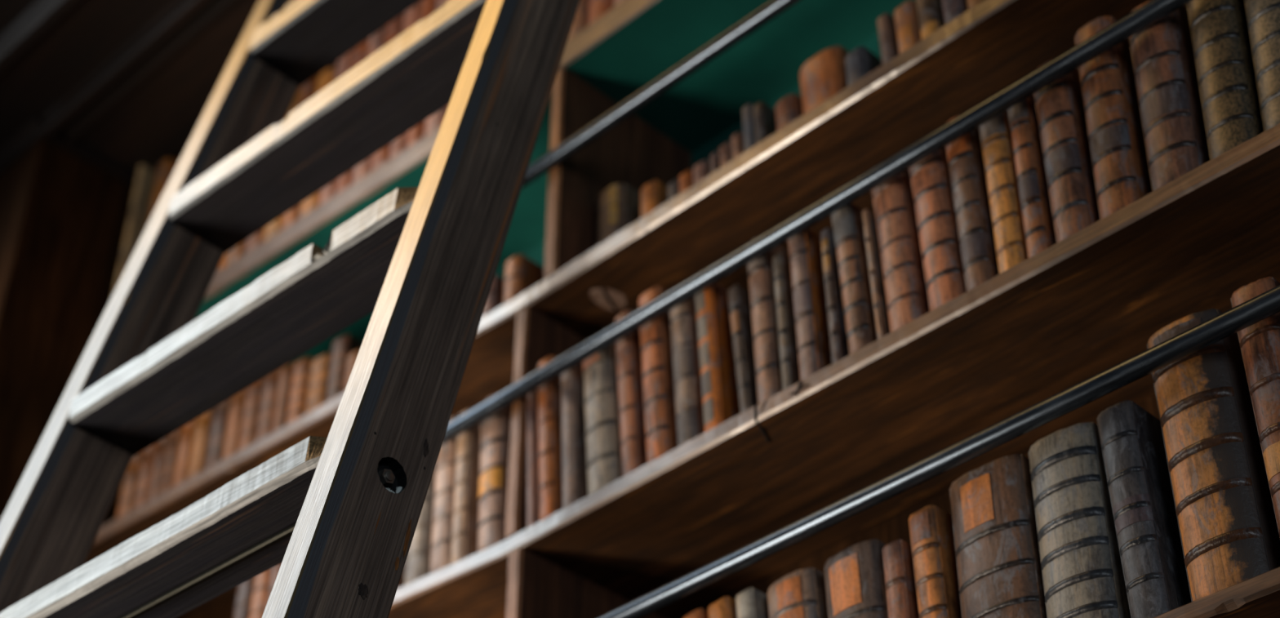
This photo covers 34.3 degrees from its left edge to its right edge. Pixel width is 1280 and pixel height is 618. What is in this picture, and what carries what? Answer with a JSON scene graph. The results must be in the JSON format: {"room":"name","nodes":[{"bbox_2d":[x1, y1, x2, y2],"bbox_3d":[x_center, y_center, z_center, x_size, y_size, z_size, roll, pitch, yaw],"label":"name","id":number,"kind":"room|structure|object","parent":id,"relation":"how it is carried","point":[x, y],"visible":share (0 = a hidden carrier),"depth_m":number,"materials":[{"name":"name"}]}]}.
{"room":"library","nodes":[
{"label":"library","id":0,"kind":"room"},
{"bbox_3d":[-1.636,1.589,-0.573,4.900,0.050,9.000,31,-47,-34],"label":"floor","id":1,"kind":"structure","parent":0,"visible":0},
{"bbox_2d":[0,0,580,617],"bbox_3d":[-0.510,0.633,1.385,0.958,3.857,0.616,30,-46,-33],"label":"library ladder","id":2,"kind":"object","parent":1,"relation":"on","point":[340,512],"visible":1,"depth_m":1.97,"materials":[{"name":"brown wood"}]},
{"bbox_2d":[377,465,395,491],"bbox_3d":[-0.200,0.133,1.617,0.002,0.024,0.024,-29,-58,34],"label":"bolt","id":3,"kind":"object","parent":2,"relation":"in","point":[392,486],"depth_m":1.62,"materials":[{"name":"black metal"}]},
{"bbox_2d":[0,0,1279,617],"bbox_3d":[-0.128,-0.229,2.437,0.652,6.500,3.940,31,-47,-34],"label":"bookcase","id":4,"kind":"object","parent":1,"relation":"on","point":[93,92],"visible":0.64,"depth_m":2.28,"materials":[{"name":"brown wood"}]},
{"bbox_2d":[115,451,142,519],"bbox_3d":[-0.701,0.277,3.043,0.132,0.139,0.040,31,-47,-34],"label":"book","id":5,"kind":"object","parent":4,"relation":"in","point":[125,505],"visible":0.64,"depth_m":3.00,"materials":[{"name":"orange leather"}]},
{"bbox_2d":[112,164,156,293],"bbox_3d":[-0.789,-0.069,3.422,0.150,0.394,0.016,31,-47,-34],"label":"book","id":6,"kind":"object","parent":4,"relation":"on","point":[145,177],"visible":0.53,"depth_m":3.43,"materials":[{"name":"leather"}]},
{"bbox_2d":[132,442,156,509],"bbox_3d":[-0.672,0.254,3.025,0.132,0.160,0.036,31,-47,-34],"label":"book","id":7,"kind":"object","parent":4,"relation":"in","point":[147,458],"visible":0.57,"depth_m":2.97,"materials":[{"name":"orange leather"}]},
{"bbox_2d":[146,435,168,502],"bbox_3d":[-0.647,0.249,2.996,0.132,0.139,0.031,31,-47,-34],"label":"book","id":8,"kind":"object","parent":4,"relation":"in","point":[161,448],"visible":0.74,"depth_m":2.95,"materials":[{"name":"orange leather"}]},
{"bbox_2d":[146,158,175,226],"bbox_3d":[-0.738,-0.068,3.388,0.170,0.358,0.038,31,-47,-34],"label":"book","id":9,"kind":"object","parent":4,"relation":"on","point":[162,170],"visible":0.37,"depth_m":3.41,"materials":[{"name":"leather"}]},
{"bbox_2d":[159,426,182,494],"bbox_3d":[-0.625,0.231,2.982,0.132,0.157,0.025,31,-47,-34],"label":"book","id":10,"kind":"object","parent":4,"relation":"in","point":[172,446],"visible":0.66,"depth_m":2.93,"materials":[{"name":"orange leather"}]},
{"bbox_2d":[165,158,180,186],"bbox_3d":[-0.709,-0.074,3.356,0.170,0.336,0.039,31,-47,-34],"label":"book","id":11,"kind":"object","parent":4,"relation":"on","point":[174,164],"visible":0.12,"depth_m":3.40,"materials":[{"name":"leather"}]},
{"bbox_2d":[171,418,196,488],"bbox_3d":[-0.602,0.223,2.960,0.130,0.147,0.034,31,-47,-34],"label":"book","id":12,"kind":"object","parent":4,"relation":"in","point":[184,454],"visible":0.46,"depth_m":2.91,"materials":[{"name":"orange leather"}]},
{"bbox_2d":[186,408,213,479],"bbox_3d":[-0.575,0.201,2.944,0.130,0.168,0.035,31,-47,-34],"label":"book","id":13,"kind":"object","parent":4,"relation":"in","point":[199,446],"visible":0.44,"depth_m":2.89,"materials":[{"name":"orange leather"}]},
{"bbox_2d":[203,397,231,470],"bbox_3d":[-0.546,0.185,2.918,0.132,0.169,0.043,31,-47,-34],"label":"book","id":14,"kind":"object","parent":4,"relation":"in","point":[220,415],"visible":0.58,"depth_m":2.87,"materials":[{"name":"orange leather"}]},
{"bbox_2d":[216,253,226,271],"bbox_3d":[-0.584,-0.132,3.241,0.172,0.318,0.041,31,-47,-34],"label":"book","id":15,"kind":"object","parent":4,"relation":"on","point":[222,263],"visible":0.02,"depth_m":3.11,"materials":[{"name":"leather"}]},
{"bbox_2d":[222,387,247,459],"bbox_3d":[-0.516,0.170,2.893,0.130,0.168,0.036,31,-47,-34],"label":"book","id":16,"kind":"object","parent":4,"relation":"in","point":[231,445],"visible":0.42,"depth_m":2.84,"materials":[{"name":"orange leather"}]},
{"bbox_2d":[223,240,245,266],"bbox_3d":[-0.551,-0.132,3.199,0.172,0.274,0.048,31,-47,-34],"label":"book","id":17,"kind":"object","parent":4,"relation":"on","point":[237,251],"visible":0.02,"depth_m":3.08,"materials":[{"name":"leather"}]},
{"bbox_2d":[234,577,254,617],"bbox_3d":[-0.453,0.386,2.645,0.142,0.200,0.032,31,-47,-34],"label":"book","id":18,"kind":"object","parent":4,"relation":"in","point":[242,607],"visible":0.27,"depth_m":2.60,"materials":[{"name":"leather"}]},
{"bbox_2d":[237,377,263,451],"bbox_3d":[-0.491,0.169,2.860,0.132,0.137,0.034,31,-47,-34],"label":"book","id":19,"kind":"object","parent":4,"relation":"in","point":[246,437],"visible":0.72,"depth_m":2.82,"materials":[{"name":"orange leather"}]},
{"bbox_2d":[243,226,265,254],"bbox_3d":[-0.515,-0.155,3.173,0.170,0.286,0.047,31,-47,-34],"label":"book","id":20,"kind":"object","parent":4,"relation":"on","point":[257,238],"visible":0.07,"depth_m":3.05,"materials":[{"name":"leather"}]},
{"bbox_2d":[248,568,271,617],"bbox_3d":[-0.429,0.379,2.619,0.142,0.184,0.034,31,-47,-34],"label":"book","id":21,"kind":"object","parent":4,"relation":"in","point":[261,581],"visible":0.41,"depth_m":2.57,"materials":[{"name":"leather"}]},
{"bbox_2d":[254,366,282,442],"bbox_3d":[-0.463,0.159,2.832,0.132,0.125,0.040,31,-47,-34],"label":"book","id":22,"kind":"object","parent":4,"relation":"in","point":[268,393],"visible":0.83,"depth_m":2.79,"materials":[{"name":"orange leather"}]},
{"bbox_2d":[266,563,281,604],"bbox_3d":[-0.406,0.360,2.604,0.142,0.201,0.027,31,-47,-34],"label":"book","id":23,"kind":"object","parent":4,"relation":"in","point":[274,571],"visible":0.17,"depth_m":2.56,"materials":[{"name":"leather"}]},
{"bbox_2d":[262,86,301,241],"bbox_3d":[-0.482,-0.192,3.158,0.172,0.335,0.043,31,-47,-34],"label":"book","id":24,"kind":"object","parent":4,"relation":"on","point":[274,227],"visible":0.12,"depth_m":3.03,"materials":[{"name":"leather"}]},
{"bbox_2d":[271,363,294,432],"bbox_3d":[-0.437,0.150,2.809,0.130,0.118,0.026,31,-47,-34],"label":"book","id":25,"kind":"object","parent":4,"relation":"in","point":[281,411],"visible":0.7,"depth_m":2.77,"materials":[{"name":"orange leather"}]},
{"bbox_2d":[280,75,319,230],"bbox_3d":[-0.452,-0.196,3.122,0.172,0.306,0.038,31,-47,-34],"label":"book","id":26,"kind":"object","parent":4,"relation":"in","point":[308,90],"visible":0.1,"depth_m":3.13,"materials":[{"name":"leather"}]},
{"bbox_2d":[285,356,315,425],"bbox_3d":[-0.414,0.139,2.786,0.132,0.112,0.036,31,-47,-34],"label":"book","id":27,"kind":"object","parent":4,"relation":"in","point":[301,371],"visible":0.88,"depth_m":2.75,"materials":[{"name":"orange leather"}]},
{"bbox_2d":[304,353,330,413],"bbox_3d":[-0.384,0.129,2.755,0.132,0.097,0.044,31,-47,-34],"label":"book","id":28,"kind":"object","parent":4,"relation":"in","point":[318,376],"visible":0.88,"depth_m":2.72,"materials":[{"name":"orange leather"}]},
{"bbox_2d":[299,66,337,217],"bbox_3d":[-0.420,-0.208,3.091,0.172,0.294,0.048,31,-47,-34],"label":"book","id":29,"kind":"object","parent":4,"relation":"in","point":[326,77],"visible":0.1,"depth_m":3.10,"materials":[{"name":"leather"}]},
{"bbox_2d":[319,48,353,204],"bbox_3d":[-0.388,-0.253,3.086,0.170,0.368,0.036,31,-47,-34],"label":"book","id":30,"kind":"object","parent":4,"relation":"in","point":[344,64],"visible":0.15,"depth_m":3.08,"materials":[{"name":"leather"}]},
{"bbox_2d":[325,333,362,402],"bbox_3d":[-0.354,0.108,2.734,0.132,0.112,0.035,31,-47,-34],"label":"book","id":31,"kind":"object","parent":4,"relation":"in","point":[344,346],"visible":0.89,"depth_m":2.70,"materials":[{"name":"orange leather"}]},
{"bbox_2d":[342,350,359,393],"bbox_3d":[-0.330,0.111,2.700,0.132,0.072,0.030,31,-47,-34],"label":"book","id":32,"kind":"object","parent":4,"relation":"in","point":[349,363],"visible":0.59,"depth_m":2.67,"materials":[{"name":"orange leather"}]},
{"bbox_2d":[335,38,368,194],"bbox_3d":[-0.361,-0.265,3.061,0.170,0.362,0.035,31,-47,-34],"label":"book","id":33,"kind":"object","parent":4,"relation":"in","point":[361,51],"visible":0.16,"depth_m":3.06,"materials":[{"name":"leather"}]},
{"bbox_2d":[352,25,386,182],"bbox_3d":[-0.335,-0.274,3.033,0.172,0.350,0.037,31,-47,-34],"label":"book","id":34,"kind":"object","parent":4,"relation":"in","point":[377,41],"visible":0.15,"depth_m":3.03,"materials":[{"name":"leather"}]},
{"bbox_2d":[370,13,404,171],"bbox_3d":[-0.305,-0.283,3.003,0.172,0.334,0.041,31,-47,-34],"label":"book","id":35,"kind":"object","parent":4,"relation":"in","point":[395,28],"visible":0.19,"depth_m":3.01,"materials":[{"name":"leather"}]},
{"bbox_2d":[396,564,405,589],"bbox_3d":[-0.239,0.278,2.459,0.140,0.194,0.025,31,-47,-34],"label":"book","id":36,"kind":"object","parent":4,"relation":"in","point":[402,581],"visible":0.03,"depth_m":2.37,"materials":[{"name":"leather"}]},
{"bbox_2d":[389,1,420,159],"bbox_3d":[-0.277,-0.311,2.989,0.172,0.369,0.033,31,-47,-34],"label":"book","id":37,"kind":"object","parent":4,"relation":"in","point":[411,15],"visible":0.16,"depth_m":2.98,"materials":[{"name":"leather"}]},
{"bbox_2d":[404,465,435,586],"bbox_3d":[-0.212,0.254,2.439,0.142,0.214,0.037,31,-48,-34],"label":"book","id":38,"kind":"object","parent":4,"relation":"in","point":[417,562],"visible":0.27,"depth_m":2.36,"materials":[{"name":"leather"}]},
{"bbox_2d":[405,0,436,148],"bbox_3d":[-0.252,-0.322,2.965,0.172,0.362,0.033,31,-47,-34],"label":"book","id":39,"kind":"object","parent":4,"relation":"in","point":[428,7],"visible":0.14,"depth_m":2.83,"materials":[{"name":"leather"}]},
{"bbox_2d":[424,0,448,136],"bbox_3d":[-0.222,-0.333,2.937,0.170,0.351,0.046,31,-47,-34],"label":"book","id":40,"kind":"object","parent":4,"relation":"in","point":[433,122],"visible":0.16,"depth_m":2.80,"materials":[{"name":"leather"}]},
{"bbox_2d":[430,416,457,573],"bbox_3d":[-0.181,0.240,2.409,0.142,0.206,0.036,31,-48,-34],"label":"book","id":41,"kind":"object","parent":4,"relation":"in","point":[442,524],"visible":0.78,"depth_m":2.35,"materials":[{"name":"leather"}]},
{"bbox_2d":[450,408,480,564],"bbox_3d":[-0.157,0.229,2.388,0.142,0.206,0.025,31,-48,-34],"label":"book","id":42,"kind":"object","parent":4,"relation":"in","point":[464,539],"visible":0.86,"depth_m":2.34,"materials":[{"name":"leather"}]},
{"bbox_2d":[481,274,504,316],"bbox_3d":[-0.157,0.016,2.560,0.101,0.092,0.025,31,-47,-34],"label":"book","id":43,"kind":"object","parent":4,"relation":"in","point":[495,300],"visible":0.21,"depth_m":2.54,"materials":[{"name":"leather"}]},
{"bbox_2d":[476,392,511,552],"bbox_3d":[-0.124,0.210,2.360,0.142,0.208,0.050,31,-47,-34],"label":"book","id":44,"kind":"object","parent":4,"relation":"in","point":[494,451],"visible":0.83,"depth_m":2.31,"materials":[{"name":"leather"}]},
{"bbox_2d":[502,253,544,304],"bbox_3d":[-0.124,-0.004,2.534,0.101,0.100,0.029,31,-47,-34],"label":"book","id":45,"kind":"object","parent":4,"relation":"in","point":[522,273],"visible":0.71,"depth_m":2.52,"materials":[{"name":"leather"}]},
{"bbox_2d":[526,389,538,528],"bbox_3d":[-0.070,0.193,2.315,0.146,0.190,0.027,31,-47,-34],"label":"book","id":46,"kind":"object","parent":4,"relation":"in","point":[532,464],"visible":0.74,"depth_m":2.27,"materials":[{"name":"leather"}]},
{"bbox_2d":[536,355,562,521],"bbox_3d":[-0.050,0.174,2.315,0.164,0.221,0.042,31,-47,-34],"label":"book","id":47,"kind":"object","parent":4,"relation":"in","point":[549,403],"visible":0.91,"depth_m":2.26,"materials":[{"name":"leather"}]},
{"bbox_2d":[560,361,587,509],"bbox_3d":[-0.028,0.161,2.287,0.148,0.208,0.036,31,-47,-34],"label":"book","id":48,"kind":"object","parent":4,"relation":"in","point":[574,455],"visible":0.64,"depth_m":2.24,"materials":[{"name":"leather"}]},
{"bbox_2d":[568,0,588,39],"bbox_3d":[-0.030,-0.406,2.751,0.170,0.280,0.047,31,-47,-34],"label":"book","id":49,"kind":"object","parent":4,"relation":"in","point":[580,20],"visible":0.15,"depth_m":2.64,"materials":[{"name":"leather"}]},
{"bbox_2d":[587,0,614,26],"bbox_3d":[0.004,-0.423,2.719,0.172,0.269,0.047,31,-47,-34],"label":"book","id":50,"kind":"object","parent":4,"relation":"in","point":[597,8],"visible":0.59,"depth_m":2.61,"materials":[{"name":"leather"}]},
{"bbox_2d":[582,342,622,495],"bbox_3d":[-0.002,0.139,2.260,0.138,0.210,0.061,31,-47,-34],"label":"book","id":51,"kind":"object","parent":4,"relation":"in","point":[601,404],"visible":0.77,"depth_m":2.21,"materials":[{"name":"leather"}]},
{"bbox_2d":[595,183,640,247],"bbox_3d":[-0.010,-0.071,2.467,0.095,0.137,0.050,31,-47,-34],"label":"book","id":52,"kind":"object","parent":4,"relation":"in","point":[619,206],"visible":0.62,"depth_m":2.46,"materials":[{"name":"leather"}]},
{"bbox_2d":[613,0,623,6],"bbox_3d":[0.036,-0.450,2.699,0.172,0.288,0.038,31,-47,-34],"label":"book","id":53,"kind":"object","parent":4,"relation":"in","point":[616,2],"visible":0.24,"depth_m":2.58,"materials":[{"name":"leather"}]},
{"bbox_2d":[614,309,647,476],"bbox_3d":[0.035,0.119,2.243,0.154,0.221,0.042,31,-47,-34],"label":"book","id":54,"kind":"object","parent":4,"relation":"in","point":[628,357],"visible":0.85,"depth_m":2.19,"materials":[{"name":"leather"}]},
{"bbox_2d":[640,179,667,217],"bbox_3d":[0.039,-0.087,2.417,0.094,0.103,0.027,31,-47,-34],"label":"book","id":55,"kind":"object","parent":4,"relation":"in","point":[654,194],"visible":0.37,"depth_m":2.41,"materials":[{"name":"leather"}]},
{"bbox_2d":[638,285,677,463],"bbox_3d":[0.056,0.094,2.215,0.135,0.229,0.048,31,-47,-34],"label":"book","id":56,"kind":"object","parent":4,"relation":"in","point":[659,393],"visible":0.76,"depth_m":2.17,"materials":[{"name":"leather"}]},
{"bbox_2d":[521,0,800,189],"bbox_3d":[0.215,-0.372,2.227,0.028,0.028,3.083,31,-47,-34],"label":"rail","id":57,"kind":"object","parent":4,"relation":"attached to","point":[771,9],"visible":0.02,"depth_m":2.38,"materials":[{"name":"metal"}]},
{"bbox_2d":[667,178,679,200],"bbox_3d":[0.073,-0.093,2.392,0.109,0.082,0.016,31,-47,-34],"label":"book","id":58,"kind":"object","parent":4,"relation":"in","point":[673,186],"visible":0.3,"depth_m":2.38,"materials":[{"name":"leather"}]},
{"bbox_2d":[679,169,693,194],"bbox_3d":[0.086,-0.103,2.381,0.107,0.085,0.020,31,-47,-34],"label":"book","id":59,"kind":"object","parent":4,"relation":"in","point":[686,179],"visible":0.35,"depth_m":2.37,"materials":[{"name":"leather"}]},
{"bbox_2d":[669,295,704,447],"bbox_3d":[0.087,0.084,2.187,0.135,0.211,0.043,31,-47,-34],"label":"book","id":60,"kind":"object","parent":4,"relation":"in","point":[683,324],"visible":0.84,"depth_m":2.14,"materials":[{"name":"leather"}]},
{"bbox_2d":[683,608,708,617],"bbox_3d":[0.103,0.392,1.945,0.152,0.195,0.042,31,-47,-34],"label":"book","id":61,"kind":"object","parent":4,"relation":"in","point":[698,613],"visible":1,"depth_m":1.96,"materials":[{"name":"leather"}]},
{"bbox_2d":[692,160,711,185],"bbox_3d":[0.099,-0.115,2.365,0.096,0.085,0.024,31,-47,-34],"label":"book","id":62,"kind":"object","parent":4,"relation":"in","point":[701,170],"visible":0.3,"depth_m":2.35,"materials":[{"name":"leather"}]},
{"bbox_2d":[710,151,719,173],"bbox_3d":[0.115,-0.126,2.351,0.095,0.085,0.013,31,-47,-34],"label":"book","id":63,"kind":"object","parent":4,"relation":"in","point":[714,157],"visible":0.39,"depth_m":2.34,"materials":[{"name":"leather"}]},
{"bbox_2d":[694,282,740,432],"bbox_3d":[0.121,0.079,2.163,0.155,0.192,0.038,31,-47,-34],"label":"book","id":64,"kind":"object","parent":4,"relation":"in","point":[720,395],"visible":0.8,"depth_m":2.12,"materials":[{"name":"leather"}]},
{"bbox_2d":[707,596,737,617],"bbox_3d":[0.136,0.384,1.934,0.179,0.195,0.043,31,-47,-34],"label":"book","id":65,"kind":"object","parent":4,"relation":"in","point":[726,606],"visible":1,"depth_m":1.94,"materials":[{"name":"leather"}]},
{"bbox_2d":[719,141,732,168],"bbox_3d":[0.130,-0.131,2.346,0.106,0.088,0.018,31,-47,-34],"label":"book","id":66,"kind":"object","parent":4,"relation":"in","point":[725,150],"visible":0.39,"depth_m":2.33,"materials":[{"name":"leather"}]},
{"bbox_2d":[731,131,744,159],"bbox_3d":[0.145,-0.140,2.338,0.110,0.093,0.017,31,-47,-34],"label":"book","id":67,"kind":"object","parent":4,"relation":"in","point":[737,139],"visible":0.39,"depth_m":2.32,"materials":[{"name":"leather"}]},
{"bbox_2d":[727,284,758,413],"bbox_3d":[0.156,0.074,2.137,0.166,0.169,0.029,31,-47,-34],"label":"book","id":68,"kind":"object","parent":4,"relation":"in","point":[739,298],"visible":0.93,"depth_m":2.10,"materials":[{"name":"leather"}]},
{"bbox_2d":[742,102,755,151],"bbox_3d":[0.153,-0.163,2.333,0.094,0.125,0.018,31,-47,-34],"label":"book","id":69,"kind":"object","parent":4,"relation":"in","point":[747,111],"visible":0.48,"depth_m":2.32,"materials":[{"name":"leather"}]},
{"bbox_2d":[735,586,768,617],"bbox_3d":[0.160,0.372,1.915,0.181,0.191,0.034,31,-47,-34],"label":"book","id":70,"kind":"object","parent":4,"relation":"in","point":[751,602],"visible":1,"depth_m":1.92,"materials":[{"name":"leather"}]},
{"bbox_2d":[752,101,777,145],"bbox_3d":[0.169,-0.164,2.325,0.110,0.116,0.018,31,-47,-34],"label":"book","id":71,"kind":"object","parent":4,"relation":"in","point":[764,116],"visible":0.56,"depth_m":2.31,"materials":[{"name":"leather"}]},
{"bbox_2d":[747,237,789,404],"bbox_3d":[0.173,0.041,2.128,0.155,0.210,0.038,31,-47,-34],"label":"book","id":72,"kind":"object","parent":4,"relation":"in","point":[761,277],"visible":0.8,"depth_m":2.08,"materials":[{"name":"leather"}]},
{"bbox_2d":[772,251,800,390],"bbox_3d":[0.186,0.038,2.093,0.138,0.173,0.019,31,-47,-34],"label":"book","id":73,"kind":"object","parent":4,"relation":"in","point":[787,335],"visible":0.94,"depth_m":2.06,"materials":[{"name":"leather"}]},
{"bbox_2d":[775,93,803,131],"bbox_3d":[0.195,-0.174,2.299,0.109,0.100,0.034,31,-47,-34],"label":"book","id":74,"kind":"object","parent":4,"relation":"in","point":[788,108],"visible":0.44,"depth_m":2.28,"materials":[{"name":"leather"}]},
{"bbox_2d":[767,567,828,617],"bbox_3d":[0.186,0.346,1.878,0.154,0.188,0.069,31,-47,-34],"label":"book","id":75,"kind":"object","parent":4,"relation":"in","point":[799,593],"visible":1,"depth_m":1.88,"materials":[{"name":"leather"}]},
{"bbox_2d":[788,227,831,380],"bbox_3d":[0.209,0.022,2.088,0.151,0.192,0.031,31,-47,-34],"label":"book","id":76,"kind":"object","parent":4,"relation":"in","point":[813,340],"visible":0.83,"depth_m":2.04,"materials":[{"name":"leather"}]},
{"bbox_2d":[442,0,1191,444],"bbox_3d":[0.213,-0.119,2.036,0.028,0.028,3.083,31,-47,-34],"label":"rail","id":77,"kind":"object","parent":4,"relation":"attached to","point":[1152,11],"visible":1,"depth_m":2.04,"materials":[{"name":"metal"}]},
{"bbox_2d":[799,45,849,115],"bbox_3d":[0.228,-0.209,2.280,0.102,0.134,0.066,31,-47,-34],"label":"book","id":78,"kind":"object","parent":4,"relation":"in","point":[823,76],"visible":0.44,"depth_m":2.27,"materials":[{"name":"leather"}]},
{"bbox_2d":[819,226,849,364],"bbox_3d":[0.232,0.014,2.057,0.139,0.170,0.018,31,-47,-34],"label":"book","id":79,"kind":"object","parent":4,"relation":"in","point":[836,318],"visible":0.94,"depth_m":2.02,"materials":[{"name":"leather"}]},
{"bbox_2d":[831,202,877,354],"bbox_3d":[0.247,-0.004,2.048,0.133,0.187,0.040,31,-47,-34],"label":"book","id":80,"kind":"object","parent":4,"relation":"in","point":[847,221],"visible":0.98,"depth_m":2.01,"materials":[{"name":"leather"}]},
{"bbox_2d":[823,538,888,617],"bbox_3d":[0.243,0.321,1.842,0.175,0.186,0.072,31,-47,-34],"label":"book","id":81,"kind":"object","parent":4,"relation":"in","point":[855,576],"visible":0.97,"depth_m":1.82,"materials":[{"name":"leather"}]},
{"bbox_2d":[844,45,882,86],"bbox_3d":[0.264,-0.220,2.240,0.098,0.105,0.031,31,-47,-34],"label":"book","id":82,"kind":"object","parent":4,"relation":"in","point":[860,62],"visible":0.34,"depth_m":2.23,"materials":[{"name":"leather"}]},
{"bbox_2d":[861,208,889,339],"bbox_3d":[0.273,-0.004,2.030,0.147,0.166,0.014,31,-47,-34],"label":"book","id":83,"kind":"object","parent":4,"relation":"in","point":[871,239],"visible":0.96,"depth_m":1.99,"materials":[{"name":"leather"}]},
{"bbox_2d":[876,12,898,64],"bbox_3d":[0.292,-0.249,2.220,0.093,0.127,0.020,31,-47,-34],"label":"book","id":84,"kind":"object","parent":4,"relation":"in","point":[887,37],"visible":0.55,"depth_m":2.21,"materials":[{"name":"leather"}]},
{"bbox_2d":[871,168,929,333],"bbox_3d":[0.291,-0.033,2.030,0.150,0.212,0.048,31,-47,-34],"label":"book","id":85,"kind":"object","parent":4,"relation":"in","point":[896,224],"visible":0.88,"depth_m":1.98,"materials":[{"name":"leather"}]},
{"bbox_2d":[882,538,919,617],"bbox_3d":[0.271,0.302,1.803,0.155,0.170,0.022,31,-48,-34],"label":"book","id":86,"kind":"object","parent":4,"relation":"in","point":[898,562],"visible":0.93,"depth_m":1.79,"materials":[{"name":"leather"}]},
{"bbox_2d":[893,0,921,53],"bbox_3d":[0.311,-0.260,2.203,0.091,0.125,0.032,31,-47,-34],"label":"book","id":87,"kind":"object","parent":4,"relation":"in","point":[906,15],"visible":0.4,"depth_m":2.19,"materials":[{"name":"leather"}]},
{"bbox_2d":[915,0,945,39],"bbox_3d":[0.338,-0.269,2.193,0.110,0.128,0.029,31,-47,-34],"label":"book","id":88,"kind":"object","parent":4,"relation":"in","point":[931,15],"visible":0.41,"depth_m":2.17,"materials":[{"name":"leather"}]},
{"bbox_2d":[908,505,961,617],"bbox_3d":[0.305,0.286,1.798,0.181,0.189,0.030,31,-48,-34],"label":"book","id":89,"kind":"object","parent":4,"relation":"in","point":[931,527],"visible":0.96,"depth_m":1.77,"materials":[{"name":"leather"}]},
{"bbox_2d":[909,146,966,311],"bbox_3d":[0.325,-0.054,2.003,0.149,0.213,0.050,31,-47,-34],"label":"book","id":90,"kind":"object","parent":4,"relation":"in","point":[931,182],"visible":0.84,"depth_m":1.95,"materials":[{"name":"leather"}]},
{"bbox_2d":[597,284,1279,617],"bbox_3d":[0.211,0.161,1.825,0.028,0.028,3.083,31,-47,-34],"label":"rail","id":91,"kind":"object","parent":4,"relation":"attached to","point":[1255,309],"visible":1,"depth_m":1.76,"materials":[{"name":"metal"}]},
{"bbox_2d":[941,0,968,24],"bbox_3d":[0.355,-0.284,2.169,0.096,0.123,0.029,31,-47,-34],"label":"book","id":92,"kind":"object","parent":4,"relation":"in","point":[952,9],"visible":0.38,"depth_m":2.15,"materials":[{"name":"leather"}]},
{"bbox_2d":[946,115,999,291],"bbox_3d":[0.353,-0.072,1.978,0.148,0.211,0.030,31,-48,-34],"label":"book","id":93,"kind":"object","parent":4,"relation":"in","point":[965,157],"visible":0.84,"depth_m":1.93,"materials":[{"name":"leather"}]},
{"bbox_2d":[966,0,983,9],"bbox_3d":[0.379,-0.288,2.150,0.105,0.107,0.025,31,-47,-34],"label":"book","id":94,"kind":"object","parent":4,"relation":"in","point":[971,3],"visible":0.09,"depth_m":2.13,"materials":[{"name":"leather"}]},
{"bbox_2d":[949,453,1047,617],"bbox_3d":[0.341,0.247,1.757,0.156,0.203,0.078,31,-47,-34],"label":"book","id":95,"kind":"object","parent":4,"relation":"in","point":[1000,573],"visible":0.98,"depth_m":1.73,"materials":[{"name":"leather"}]},
{"bbox_2d":[979,110,1028,273],"bbox_3d":[0.388,-0.082,1.964,0.167,0.212,0.029,31,-47,-34],"label":"book","id":96,"kind":"object","parent":4,"relation":"in","point":[1009,234],"visible":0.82,"depth_m":1.91,"materials":[{"name":"leather"}]},
{"bbox_2d":[1007,93,1057,257],"bbox_3d":[0.407,-0.097,1.944,0.161,0.211,0.022,31,-47,-34],"label":"book","id":97,"kind":"object","parent":4,"relation":"in","point":[1033,191],"visible":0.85,"depth_m":1.89,"materials":[{"name":"leather"}]},
{"bbox_2d":[1034,59,1100,242],"bbox_3d":[0.425,-0.117,1.916,0.143,0.212,0.038,31,-47,-34],"label":"book","id":98,"kind":"object","parent":4,"relation":"in","point":[1060,105],"visible":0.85,"depth_m":1.87,"materials":[{"name":"leather"}]},
{"bbox_2d":[1028,422,1131,617],"bbox_3d":[0.395,0.214,1.712,0.156,0.201,0.066,31,-46,-34],"label":"book","id":99,"kind":"object","parent":4,"relation":"in","point":[1083,576],"visible":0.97,"depth_m":1.67,"materials":[{"name":"leather"}]},
{"bbox_2d":[1074,15,1152,219],"bbox_3d":[0.461,-0.146,1.892,0.142,0.228,0.041,31,-45,-34],"label":"book","id":100,"kind":"object","parent":4,"relation":"in","point":[1122,175],"visible":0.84,"depth_m":1.84,"materials":[{"name":"leather"}]},
{"bbox_2d":[1096,400,1191,617],"bbox_3d":[0.445,0.194,1.684,0.176,0.200,0.035,31,-48,-34],"label":"book","id":101,"kind":"object","parent":4,"relation":"in","point":[1131,437],"visible":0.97,"depth_m":1.64,"materials":[{"name":"leather"}]},
{"bbox_2d":[1128,0,1210,191],"bbox_3d":[0.507,-0.160,1.861,0.159,0.213,0.048,31,-45,-34],"label":"book","id":102,"kind":"object","parent":4,"relation":"in","point":[1162,53],"visible":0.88,"depth_m":1.81,"materials":[{"name":"leather"}]},
{"bbox_2d":[1146,308,1279,601],"bbox_3d":[0.491,0.143,1.658,0.171,0.251,0.068,31,-47,-34],"label":"book","id":103,"kind":"object","parent":4,"relation":"in","point":[1227,523],"visible":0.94,"depth_m":1.60,"materials":[{"name":"leather"}]},
{"bbox_2d":[1186,0,1263,159],"bbox_3d":[0.550,-0.199,1.839,0.162,0.251,0.057,31,-47,-34],"label":"book","id":104,"kind":"object","parent":4,"relation":"in","point":[1221,42],"visible":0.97,"depth_m":1.77,"materials":[{"name":"leather"}]},
{"bbox_2d":[1230,276,1279,537],"bbox_3d":[0.535,0.112,1.618,0.159,0.254,0.039,31,-47,-34],"label":"book","id":105,"kind":"object","parent":4,"relation":"in","point":[1260,342],"visible":0.95,"depth_m":1.60,"materials":[{"name":"leather"}]},
{"bbox_2d":[1244,0,1279,131],"bbox_3d":[0.591,-0.221,1.811,0.166,0.252,0.065,31,-47,-34],"label":"book","id":106,"kind":"object","parent":4,"relation":"in","point":[1263,16],"visible":0.96,"depth_m":1.75,"materials":[{"name":"leather"}]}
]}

